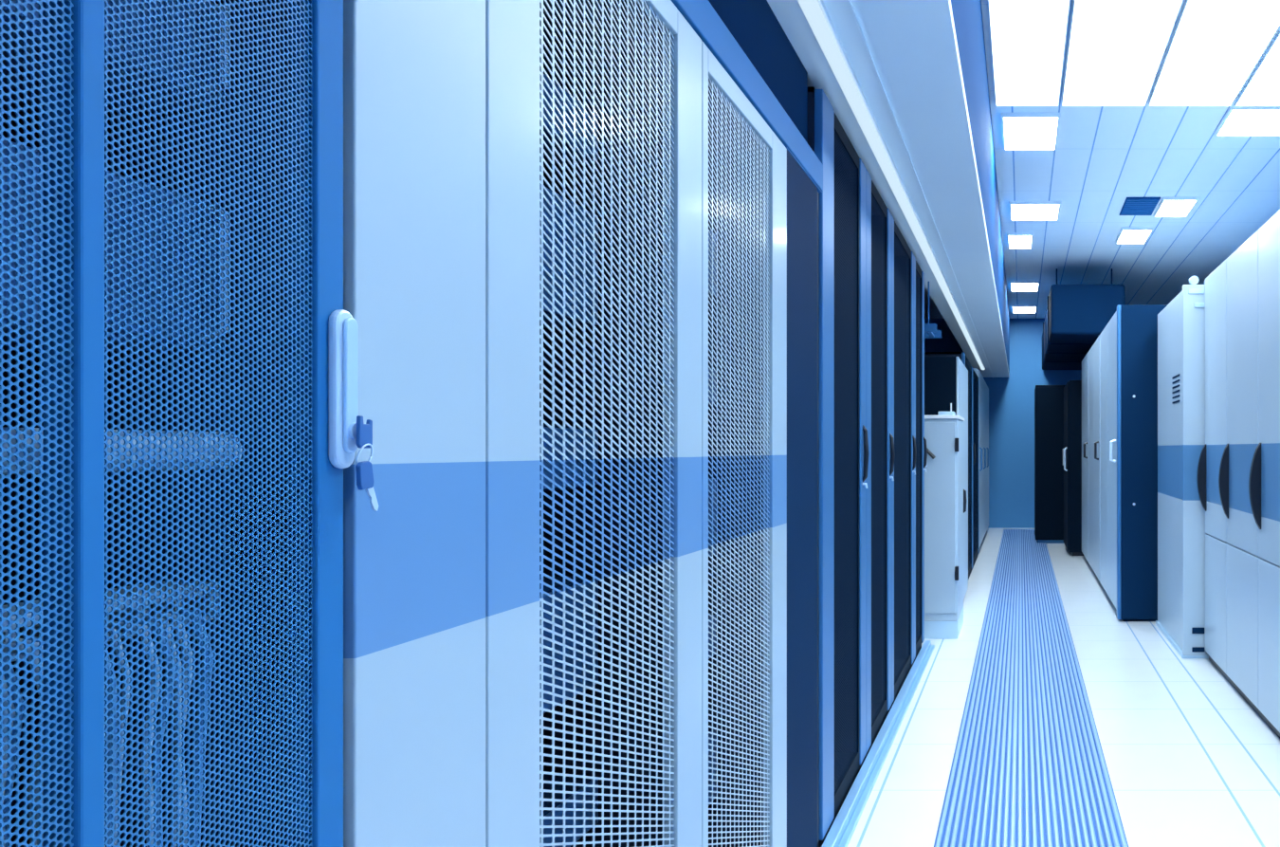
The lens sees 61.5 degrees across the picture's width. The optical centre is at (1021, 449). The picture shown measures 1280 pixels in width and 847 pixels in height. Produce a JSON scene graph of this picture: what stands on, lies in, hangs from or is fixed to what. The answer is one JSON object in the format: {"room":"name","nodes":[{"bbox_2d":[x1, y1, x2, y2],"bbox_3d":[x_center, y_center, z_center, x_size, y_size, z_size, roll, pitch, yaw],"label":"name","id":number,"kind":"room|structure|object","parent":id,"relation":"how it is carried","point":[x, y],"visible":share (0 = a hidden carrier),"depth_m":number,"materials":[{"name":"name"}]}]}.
{"room":"server room","nodes":[
{"label":"server room","id":0,"kind":"room"},
{"bbox_2d":[924,318,1081,528],"bbox_3d":[0.350,-0.463,17.100,4.300,3.675,0.200,0,0,0],"label":"wall","id":1,"kind":"structure","parent":0,"point":[1012,398],"depth_m":17.00,"materials":[{"name":"blue paint"}]},
{"bbox_2d":[767,0,1009,377],"bbox_3d":[-0.478,-1.285,7.100,0.544,0.050,19.800,0,0,0],"label":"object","id":2,"kind":"structure","parent":1,"relation":"attached to","point":[904,56],"depth_m":3.79,"materials":[{"name":"white metal"}]},
{"bbox_2d":[797,0,985,369],"bbox_3d":[-0.591,-1.251,6.100,0.062,0.038,17.800,0,0,0],"label":"strip light","id":3,"kind":"object","parent":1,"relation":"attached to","point":[815,12],"visible":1,"depth_m":3.70,"materials":[{"name":"white plastic"}]},
{"bbox_2d":[950,0,1009,374],"bbox_3d":[-0.216,-1.805,7.100,0.020,0.990,19.800,0,0,0],"label":"trim","id":4,"kind":"structure","parent":1,"relation":"attached to","point":[967,14],"depth_m":5.06,"materials":[{"name":"blue metal"}]},
{"bbox_2d":[847,528,1279,846],"bbox_3d":[0.300,1.425,7.100,4.600,0.100,20.200,0,0,0],"label":"floor","id":5,"kind":"structure","parent":0,"point":[1190,762],"depth_m":4.62,"materials":[{"name":"tile"}]},
{"bbox_2d":[0,0,358,846],"bbox_3d":[-1.127,0.255,0.663,0.946,2.240,0.606,0,0,0],"label":"tall cabinet","id":6,"kind":"object","parent":5,"relation":"on","point":[267,526],"depth_m":0.80,"materials":[{"name":"blue metal"}]},
{"bbox_2d":[2,675,15,846],"bbox_3d":[-0.733,0.688,0.685,0.036,1.095,0.014,0,0,0],"label":"cable","id":7,"kind":"object","parent":6,"relation":"hanging from","point":[5,685],"visible":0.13,"depth_m":0.69,"materials":[{"name":"blue plastic"}]},
{"bbox_2d":[2,651,23,846],"bbox_3d":[-0.736,0.688,0.697,0.031,1.094,0.012,0,0,0],"label":"cable","id":8,"kind":"object","parent":6,"relation":"hanging from","point":[5,658],"visible":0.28,"depth_m":0.70,"materials":[{"name":"blue plastic"}]},
{"bbox_2d":[2,641,42,845],"bbox_3d":[-0.731,0.688,0.711,0.040,1.095,0.014,0,0,0],"label":"cable","id":9,"kind":"object","parent":6,"relation":"hanging from","point":[21,647],"visible":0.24,"depth_m":0.71,"materials":[{"name":"blue plastic"}]},
{"bbox_2d":[11,637,42,846],"bbox_3d":[-0.737,0.688,0.725,0.029,1.095,0.014,0,0,0],"label":"cable","id":10,"kind":"object","parent":6,"relation":"hanging from","point":[36,644],"visible":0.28,"depth_m":0.72,"materials":[{"name":"blue plastic"}]},
{"bbox_2d":[104,684,105,846],"bbox_3d":[-0.737,0.688,0.759,0.029,1.094,0.012,0,0,0],"label":"cable","id":11,"kind":"object","parent":6,"relation":"hanging from","point":[104,685],"visible":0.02,"depth_m":0.76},
{"bbox_2d":[104,644,117,846],"bbox_3d":[-0.737,0.688,0.771,0.029,1.094,0.012,0,0,0],"label":"cable","id":12,"kind":"object","parent":6,"relation":"hanging from","point":[108,656],"visible":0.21,"depth_m":0.77,"materials":[{"name":"blue plastic"}]},
{"bbox_2d":[2,139,228,350],"bbox_3d":[-0.999,-0.165,0.665,0.522,0.140,0.530,0,0,0],"label":"server","id":13,"kind":"object","parent":6,"relation":"in","point":[5,142],"visible":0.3,"depth_m":0.84,"materials":[{"name":"metal"}]},
{"bbox_2d":[2,0,228,111],"bbox_3d":[-0.999,-0.375,0.665,0.522,0.100,0.530,0,0,0],"label":"server","id":14,"kind":"object","parent":6,"relation":"in","point":[13,88],"visible":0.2,"depth_m":0.86,"materials":[{"name":"metal"}]},
{"bbox_2d":[104,626,129,844],"bbox_3d":[-0.738,0.688,0.786,0.027,1.094,0.012,0,0,0],"label":"cable","id":15,"kind":"object","parent":6,"relation":"hanging from","point":[115,630],"visible":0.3,"depth_m":0.79,"materials":[{"name":"blue plastic"}]},
{"bbox_2d":[2,427,242,474],"bbox_3d":[-0.934,0.001,0.635,0.452,0.034,0.490,0,0,0],"label":"shelf","id":16,"kind":"object","parent":6,"relation":"attached to","point":[12,431],"visible":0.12,"depth_m":0.78,"materials":[{"name":"blue metal"}]},
{"bbox_2d":[107,621,160,846],"bbox_3d":[-0.732,0.688,0.800,0.039,1.094,0.012,0,0,0],"label":"cable","id":17,"kind":"object","parent":6,"relation":"hanging from","point":[121,623],"visible":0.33,"depth_m":0.80,"materials":[{"name":"blue plastic"}]},
{"bbox_2d":[120,619,176,846],"bbox_3d":[-0.731,0.688,0.812,0.041,1.094,0.011,0,0,0],"label":"cable","id":18,"kind":"object","parent":6,"relation":"hanging from","point":[134,620],"visible":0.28,"depth_m":0.81,"materials":[{"name":"blue plastic"}]},
{"bbox_2d":[141,615,182,846],"bbox_3d":[-0.737,0.688,0.831,0.028,1.094,0.011,0,0,0],"label":"cable","id":19,"kind":"object","parent":6,"relation":"hanging from","point":[146,616],"visible":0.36,"depth_m":0.83,"materials":[{"name":"blue plastic"}]},
{"bbox_2d":[156,611,192,846],"bbox_3d":[-0.738,0.688,0.846,0.027,1.094,0.012,0,0,0],"label":"cable","id":20,"kind":"object","parent":6,"relation":"hanging from","point":[157,614],"visible":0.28,"depth_m":0.84,"materials":[{"name":"blue plastic"}]},
{"bbox_2d":[174,607,213,845],"bbox_3d":[-0.738,0.688,0.865,0.028,1.095,0.014,0,0,0],"label":"cable","id":21,"kind":"object","parent":6,"relation":"hanging from","point":[180,610],"visible":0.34,"depth_m":0.86,"materials":[{"name":"blue plastic"}]},
{"bbox_2d":[355,415,378,511],"bbox_3d":[-0.650,0.014,0.960,0.010,0.095,0.029,0,0,0],"label":"keys","id":22,"kind":"object","parent":6,"relation":"hanging from","point":[365,480],"visible":1,"depth_m":0.95,"materials":[{"name":"metal"}]},
{"bbox_2d":[343,0,701,846],"bbox_3d":[-1.135,0.255,1.502,0.930,2.240,1.064,0,0,0],"label":"tall cabinet","id":23,"kind":"object","parent":5,"relation":"on","point":[448,742],"visible":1,"depth_m":1.28,"materials":[{"name":"white metal"}]},
{"bbox_2d":[539,575,598,714],"bbox_3d":[-1.175,0.365,1.625,0.650,0.220,0.650,0,0,0],"label":"server","id":24,"kind":"object","parent":23,"relation":"in","point":[547,580],"visible":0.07,"depth_m":1.82,"materials":[{"name":"black metal"}]},
{"bbox_2d":[539,183,598,328],"bbox_3d":[-1.175,-0.360,1.625,0.650,0.230,0.650,0,0,0],"label":"server","id":25,"kind":"object","parent":23,"relation":"in","point":[547,196],"visible":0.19,"depth_m":1.82,"materials":[{"name":"metal"}]},
{"bbox_2d":[539,774,598,846],"bbox_3d":[-1.175,0.705,1.625,0.650,0.100,0.650,0,0,0],"label":"server","id":26,"kind":"object","parent":23,"relation":"in","point":[546,795],"visible":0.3,"depth_m":1.85,"materials":[{"name":"metal"}]},
{"bbox_2d":[539,423,598,491],"bbox_3d":[-1.175,0.015,1.625,0.650,0.120,0.650,0,0,0],"label":"server","id":27,"kind":"object","parent":23,"relation":"in","point":[546,428],"visible":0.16,"depth_m":1.82,"materials":[{"name":"metal"}]},
{"bbox_2d":[539,73,598,164],"bbox_3d":[-1.175,-0.625,1.625,0.650,0.100,0.650,0,0,0],"label":"server","id":28,"kind":"object","parent":23,"relation":"in","point":[544,76],"visible":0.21,"depth_m":1.83,"materials":[{"name":"black metal"}]},
{"bbox_2d":[671,0,822,191],"bbox_3d":[-0.724,-0.915,0.230,0.112,0.090,6.060,0,0,0],"label":"trim","id":29,"kind":"structure","parent":23,"relation":"on","point":[701,15],"depth_m":2.36,"materials":[{"name":"blue metal"}]},
{"bbox_2d":[708,0,807,143],"bbox_3d":[-0.760,-1.115,0.230,0.080,0.310,6.060,0,0,0],"label":"wall panel","id":30,"kind":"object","parent":29,"relation":"on","point":[753,24],"depth_m":2.79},
{"bbox_2d":[701,41,786,846],"bbox_3d":[-1.135,0.255,2.401,0.930,2.240,0.733,0,0,0],"label":"tall cabinet","id":31,"kind":"object","parent":5,"relation":"on","point":[744,161],"visible":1,"depth_m":2.47,"materials":[{"name":"white metal"}]},
{"bbox_2d":[708,727,715,805],"bbox_3d":[-1.175,0.875,2.390,0.650,0.200,0.620,0,0,0],"label":"server","id":32,"kind":"object","parent":31,"relation":"in","point":[709,728],"visible":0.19,"depth_m":2.65,"materials":[{"name":"black metal"}]},
{"bbox_2d":[708,475,715,555],"bbox_3d":[-1.175,0.185,2.390,0.650,0.220,0.620,0,0,0],"label":"server","id":33,"kind":"object","parent":31,"relation":"in","point":[709,477],"visible":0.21,"depth_m":2.65,"materials":[{"name":"black metal"}]},
{"bbox_2d":[708,230,715,296],"bbox_3d":[-1.175,-0.515,2.390,0.650,0.180,0.620,0,0,0],"label":"server","id":34,"kind":"object","parent":31,"relation":"in","point":[709,230],"visible":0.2,"depth_m":2.65,"materials":[{"name":"black metal"}]},
{"bbox_2d":[708,612,715,658],"bbox_3d":[-1.175,0.515,2.390,0.650,0.120,0.620,0,0,0],"label":"server","id":35,"kind":"object","parent":31,"relation":"in","point":[714,615],"visible":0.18,"depth_m":2.65,"materials":[{"name":"black metal"}]},
{"bbox_2d":[708,367,715,404],"bbox_3d":[-1.175,-0.175,2.390,0.650,0.100,0.620,0,0,0],"label":"server","id":36,"kind":"object","parent":31,"relation":"in","point":[709,371],"visible":0.16,"depth_m":2.65,"materials":[{"name":"black metal"}]},
{"bbox_2d":[785,146,822,846],"bbox_3d":[-0.696,0.254,3.017,0.048,2.243,0.490,0,0,0],"label":"panel","id":37,"kind":"object","parent":5,"relation":"on","point":[802,192],"visible":0.84,"depth_m":2.98,"materials":[{"name":"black metal"}]},
{"bbox_2d":[807,86,869,846],"bbox_3d":[-1.123,0.075,3.728,0.955,2.600,0.925,0,0,0],"label":"rack","id":38,"kind":"object","parent":5,"relation":"on","point":[844,453],"visible":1,"depth_m":3.69,"materials":[{"name":"metal"}]},
{"bbox_2d":[821,640,934,846],"bbox_3d":[-0.634,1.350,1.960,0.069,0.050,9.520,0,0,0],"label":"baseboard","id":39,"kind":"structure","parent":5,"relation":"on","point":[843,827],"depth_m":4.17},
{"bbox_2d":[861,169,895,765],"bbox_3d":[-1.123,0.075,4.590,0.955,2.600,0.800,0,0,0],"label":"rack","id":40,"kind":"object","parent":5,"relation":"on","point":[881,442],"visible":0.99,"depth_m":4.72,"materials":[{"name":"metal"}]},
{"bbox_2d":[887,214,916,713],"bbox_3d":[-1.123,0.075,5.510,0.955,2.600,1.040,0,0,0],"label":"rack","id":41,"kind":"object","parent":5,"relation":"on","point":[904,472],"visible":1,"depth_m":5.77,"materials":[{"name":"metal"}]},
{"bbox_2d":[910,256,927,668],"bbox_3d":[-1.123,0.075,6.365,0.955,2.600,0.670,0,0,0],"label":"rack","id":42,"kind":"object","parent":5,"relation":"on","point":[919,275],"visible":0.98,"depth_m":6.60,"materials":[{"name":"metal"}]},
{"bbox_2d":[924,415,964,639],"bbox_3d":[-0.830,0.562,7.324,0.760,1.625,0.732,0,0,0],"label":"tall cabinet","id":43,"kind":"object","parent":5,"relation":"on","point":[943,434],"visible":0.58,"depth_m":7.00,"materials":[{"name":"metal"}]},
{"bbox_2d":[937,402,955,415],"bbox_3d":[-0.560,-0.303,7.310,0.120,0.104,0.180,0,0,0],"label":"box","id":44,"kind":"object","parent":43,"relation":"on","point":[950,412],"visible":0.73,"depth_m":7.22,"materials":[{"name":"white plastic"}]},
{"bbox_2d":[924,356,968,598],"bbox_3d":[-0.925,0.315,8.425,0.949,2.120,1.350,0,0,0],"label":"tall cabinet","id":45,"kind":"object","parent":5,"relation":"on","point":[945,377],"visible":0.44,"depth_m":7.75,"materials":[{"name":"metal"}]},
{"bbox_2d":[924,351,972,578],"bbox_3d":[-0.958,0.225,10.000,0.885,2.300,1.600,0,0,0],"label":"rack","id":46,"kind":"object","parent":5,"relation":"on","point":[961,356],"visible":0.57,"depth_m":10.53,"materials":[{"name":"metal"}]},
{"bbox_2d":[970,368,979,571],"bbox_3d":[-0.958,0.225,11.600,0.885,2.300,1.600,0,0,0],"label":"rack","id":47,"kind":"object","parent":5,"relation":"on","point":[976,379],"visible":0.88,"depth_m":12.11,"materials":[{"name":"metal"}]},
{"bbox_2d":[972,367,983,547],"bbox_3d":[-0.952,0.165,13.075,0.897,2.420,1.244,0,0,0],"label":"storage cabinet","id":48,"kind":"object","parent":5,"relation":"on","point":[976,370],"visible":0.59,"depth_m":12.96,"materials":[{"name":"metal"}]},
{"bbox_2d":[980,378,986,545],"bbox_3d":[-0.952,0.165,14.350,0.897,2.420,1.294,0,0,0],"label":"storage cabinet","id":49,"kind":"object","parent":5,"relation":"on","point":[984,382],"visible":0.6,"depth_m":14.30,"materials":[{"name":"metal"}]},
{"bbox_2d":[984,384,988,535],"bbox_3d":[-0.952,0.165,15.650,0.897,2.420,1.294,0,0,0],"label":"storage cabinet","id":50,"kind":"object","parent":5,"relation":"on","point":[987,388],"visible":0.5,"depth_m":15.52,"materials":[{"name":"metal"}]},
{"bbox_2d":[933,529,1128,846],"bbox_3d":[0.035,1.369,7.050,0.673,0.010,19.100,0,0,0],"label":"floor grating","id":51,"kind":"structure","parent":5,"relation":"on","point":[1029,768],"depth_m":4.63,"materials":[{"name":"blue metal"}]},
{"bbox_2d":[1034,384,1064,543],"bbox_3d":[0.805,0.215,14.643,1.190,2.320,1.114,0,0,0],"label":"rack","id":52,"kind":"object","parent":5,"relation":"on","point":[1049,399],"visible":0.44,"depth_m":14.12,"materials":[{"name":"metal"}]},
{"bbox_2d":[1063,380,1083,555],"bbox_3d":[1.028,0.240,13.075,0.944,2.270,1.250,0,0,0],"label":"rack","id":53,"kind":"object","parent":5,"relation":"on","point":[1072,390],"visible":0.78,"depth_m":12.45,"materials":[{"name":"black metal"}]},
{"bbox_2d":[1081,351,1088,561],"bbox_3d":[1.312,0.110,11.690,1.177,2.530,1.274,0,0,0],"label":"tall cabinet","id":54,"kind":"object","parent":5,"relation":"on","point":[1085,362],"visible":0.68,"depth_m":11.64,"materials":[{"name":"metal"}]},
{"bbox_2d":[1088,334,1100,582],"bbox_3d":[1.312,0.110,10.235,1.177,2.530,1.624,0,0,0],"label":"tall cabinet","id":55,"kind":"object","parent":5,"relation":"on","point":[1094,353],"visible":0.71,"depth_m":10.13,"materials":[{"name":"metal"}]},
{"bbox_2d":[1100,304,1167,621],"bbox_3d":[1.312,0.110,8.562,1.177,2.530,1.711,0,0,0],"label":"tall cabinet","id":56,"kind":"object","parent":5,"relation":"on","point":[1129,339],"visible":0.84,"depth_m":7.71,"materials":[{"name":"metal"}]},
{"bbox_2d":[1155,275,1208,658],"bbox_3d":[1.530,0.115,6.986,0.940,2.520,1.268,0,0,0],"label":"tall cabinet","id":57,"kind":"object","parent":5,"relation":"on","point":[1180,323],"visible":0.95,"depth_m":6.47,"materials":[{"name":"white metal"}]},
{"bbox_2d":[1197,258,1231,684],"bbox_3d":[1.598,0.125,5.992,0.904,2.500,0.685,0,0,0],"label":"storage cabinet","id":58,"kind":"object","parent":5,"relation":"on","point":[1216,542],"visible":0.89,"depth_m":5.99,"materials":[{"name":"white metal"}]},
{"bbox_2d":[1218,230,1263,720],"bbox_3d":[1.598,0.125,5.275,0.904,2.500,0.750,0,0,0],"label":"storage cabinet","id":59,"kind":"object","parent":5,"relation":"on","point":[1242,265],"visible":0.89,"depth_m":5.26,"materials":[{"name":"white metal"}]},
{"bbox_2d":[1248,209,1279,738],"bbox_3d":[1.598,0.125,4.525,0.904,2.500,0.750,0,0,0],"label":"storage cabinet","id":60,"kind":"object","parent":5,"relation":"on","point":[1264,481],"visible":1,"depth_m":4.70,"materials":[{"name":"white metal"}]},
{"bbox_2d":[924,0,1279,318],"bbox_3d":[0.300,-2.350,7.100,4.600,0.100,20.200,0,0,0],"label":"ceiling","id":61,"kind":"structure","parent":0,"point":[1104,156],"depth_m":8.58,"materials":[{"name":"white metal"}]},
{"bbox_2d":[924,281,941,338],"bbox_3d":[-1.160,-1.583,7.310,1.080,1.435,0.420,0,0,0],"label":"cable tray","id":62,"kind":"object","parent":61,"relation":"hanging from","point":[930,329],"visible":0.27,"depth_m":7.30,"materials":[{"name":"blue metal"}]},
{"bbox_2d":[1006,232,1033,249],"bbox_3d":[-0.010,-2.285,10.600,0.280,0.030,0.700,0,0,0],"label":"recessed light","id":63,"kind":"object","parent":61,"relation":"in","point":[1015,240],"visible":1,"depth_m":10.53,"materials":[{"name":"white plastic"}]},
{"bbox_2d":[1008,236,1031,248],"bbox_3d":[-0.010,-2.282,10.600,0.240,0.012,0.660,0,0,0],"label":"diffuser","id":64,"kind":"object","parent":63,"relation":"attached to","point":[1014,242],"depth_m":10.63,"materials":[{"name":"white plastic"}]},
{"bbox_2d":[1009,280,1039,291],"bbox_3d":[0.050,-2.285,13.550,0.400,0.030,0.700,0,0,0],"label":"recessed light","id":65,"kind":"object","parent":61,"relation":"in","point":[1015,285],"visible":1,"depth_m":13.46,"materials":[{"name":"white plastic"}]},
{"bbox_2d":[1011,283,1038,291],"bbox_3d":[0.050,-2.282,13.550,0.360,0.012,0.660,0,0,0],"label":"diffuser","id":66,"kind":"object","parent":65,"relation":"attached to","point":[1014,286],"depth_m":13.56,"materials":[{"name":"white plastic"}]},
{"bbox_2d":[1011,305,1037,312],"bbox_3d":[0.050,-2.285,15.750,0.400,0.030,0.700,0,0,0],"label":"recessed light","id":67,"kind":"object","parent":61,"relation":"in","point":[1014,308],"visible":1,"depth_m":15.63,"materials":[{"name":"white plastic"}]},
{"bbox_2d":[1012,307,1035,312],"bbox_3d":[0.050,-2.282,15.750,0.360,0.012,0.660,0,0,0],"label":"diffuser","id":68,"kind":"object","parent":67,"relation":"attached to","point":[1014,309],"depth_m":15.77,"materials":[{"name":"white plastic"}]},
{"bbox_2d":[987,0,1070,106],"bbox_3d":[0.040,-2.285,4.700,0.420,0.030,3.400,0,0,0],"label":"recessed light","id":69,"kind":"object","parent":61,"relation":"in","point":[1028,37],"visible":1,"depth_m":5.51,"materials":[{"name":"white plastic"}]},
{"bbox_2d":[1000,112,1060,150],"bbox_3d":[0.065,-2.285,6.975,0.410,0.030,0.750,0,0,0],"label":"recessed light","id":70,"kind":"object","parent":61,"relation":"in","point":[1019,131],"visible":1,"depth_m":6.92,"materials":[{"name":"white plastic"}]},
{"bbox_2d":[1008,201,1060,220],"bbox_3d":[0.130,-2.285,9.275,0.480,0.030,0.650,0,0,0],"label":"recessed light","id":71,"kind":"object","parent":61,"relation":"in","point":[1019,210],"visible":1,"depth_m":9.23,"materials":[{"name":"white plastic"}]},
{"bbox_2d":[1011,204,1059,219],"bbox_3d":[0.130,-2.282,9.275,0.440,0.012,0.610,0,0,0],"label":"diffuser","id":72,"kind":"object","parent":71,"relation":"attached to","point":[1018,211],"depth_m":9.27,"materials":[{"name":"white plastic"}]},
{"bbox_2d":[1042,268,1125,369],"bbox_3d":[0.805,-1.835,14.250,0.920,0.930,5.300,0,0,0],"label":"air duct","id":73,"kind":"object","parent":61,"relation":"hanging from","point":[1075,315],"visible":0.79,"depth_m":11.60,"materials":[{"name":"metal"}]},
{"bbox_2d":[1060,0,1183,106],"bbox_3d":[0.544,-2.285,4.700,0.556,0.030,3.400,0,0,0],"label":"recessed light","id":74,"kind":"object","parent":61,"relation":"in","point":[1116,48],"visible":1,"depth_m":5.51,"materials":[{"name":"white plastic"}]},
{"bbox_2d":[1115,226,1153,244],"bbox_3d":[1.205,-2.285,10.350,0.330,0.030,0.700,0,0,0],"label":"recessed light","id":75,"kind":"object","parent":61,"relation":"in","point":[1127,235],"visible":1,"depth_m":10.30,"materials":[{"name":"white plastic"}]},
{"bbox_2d":[1116,230,1151,243],"bbox_3d":[1.205,-2.282,10.350,0.290,0.012,0.660,0,0,0],"label":"diffuser","id":76,"kind":"object","parent":75,"relation":"attached to","point":[1124,236],"depth_m":10.34,"materials":[{"name":"white plastic"}]},
{"bbox_2d":[1119,197,1160,215],"bbox_3d":[1.115,-2.288,9.125,0.310,0.020,0.650,0,0,0],"label":"ceiling vent","id":77,"kind":"object","parent":61,"relation":"in","point":[1132,206],"visible":1,"depth_m":9.06,"materials":[{"name":"blue metal"}]},
{"bbox_2d":[1152,196,1199,217],"bbox_3d":[1.455,-2.285,9.125,0.330,0.030,0.650,0,0,0],"label":"recessed light","id":78,"kind":"object","parent":61,"relation":"in","point":[1168,206],"visible":1,"depth_m":9.05,"materials":[{"name":"white plastic"}]},
{"bbox_2d":[1155,200,1196,216],"bbox_3d":[1.455,-2.282,9.125,0.290,0.012,0.610,0,0,0],"label":"diffuser","id":79,"kind":"object","parent":78,"relation":"attached to","point":[1165,208],"depth_m":9.12,"materials":[{"name":"white plastic"}]},
{"bbox_2d":[1148,0,1279,106],"bbox_3d":[1.114,-2.285,4.700,0.552,0.030,3.400,0,0,0],"label":"recessed light","id":80,"kind":"object","parent":61,"relation":"in","point":[1215,46],"visible":1,"depth_m":5.51,"materials":[{"name":"white plastic"}]},
{"bbox_2d":[1213,104,1279,136],"bbox_3d":[1.660,-2.285,6.735,0.520,0.030,0.570,0,0,0],"label":"recessed light","id":81,"kind":"object","parent":61,"relation":"in","point":[1238,120],"visible":0.85,"depth_m":6.74,"materials":[{"name":"white plastic"}]},
{"bbox_2d":[1234,28,1279,106],"bbox_3d":[1.685,-2.285,4.700,0.550,0.030,3.400,0,0,0],"label":"recessed light","id":82,"kind":"object","parent":61,"relation":"in","point":[1262,88],"visible":1,"depth_m":6.01,"materials":[{"name":"white plastic"}]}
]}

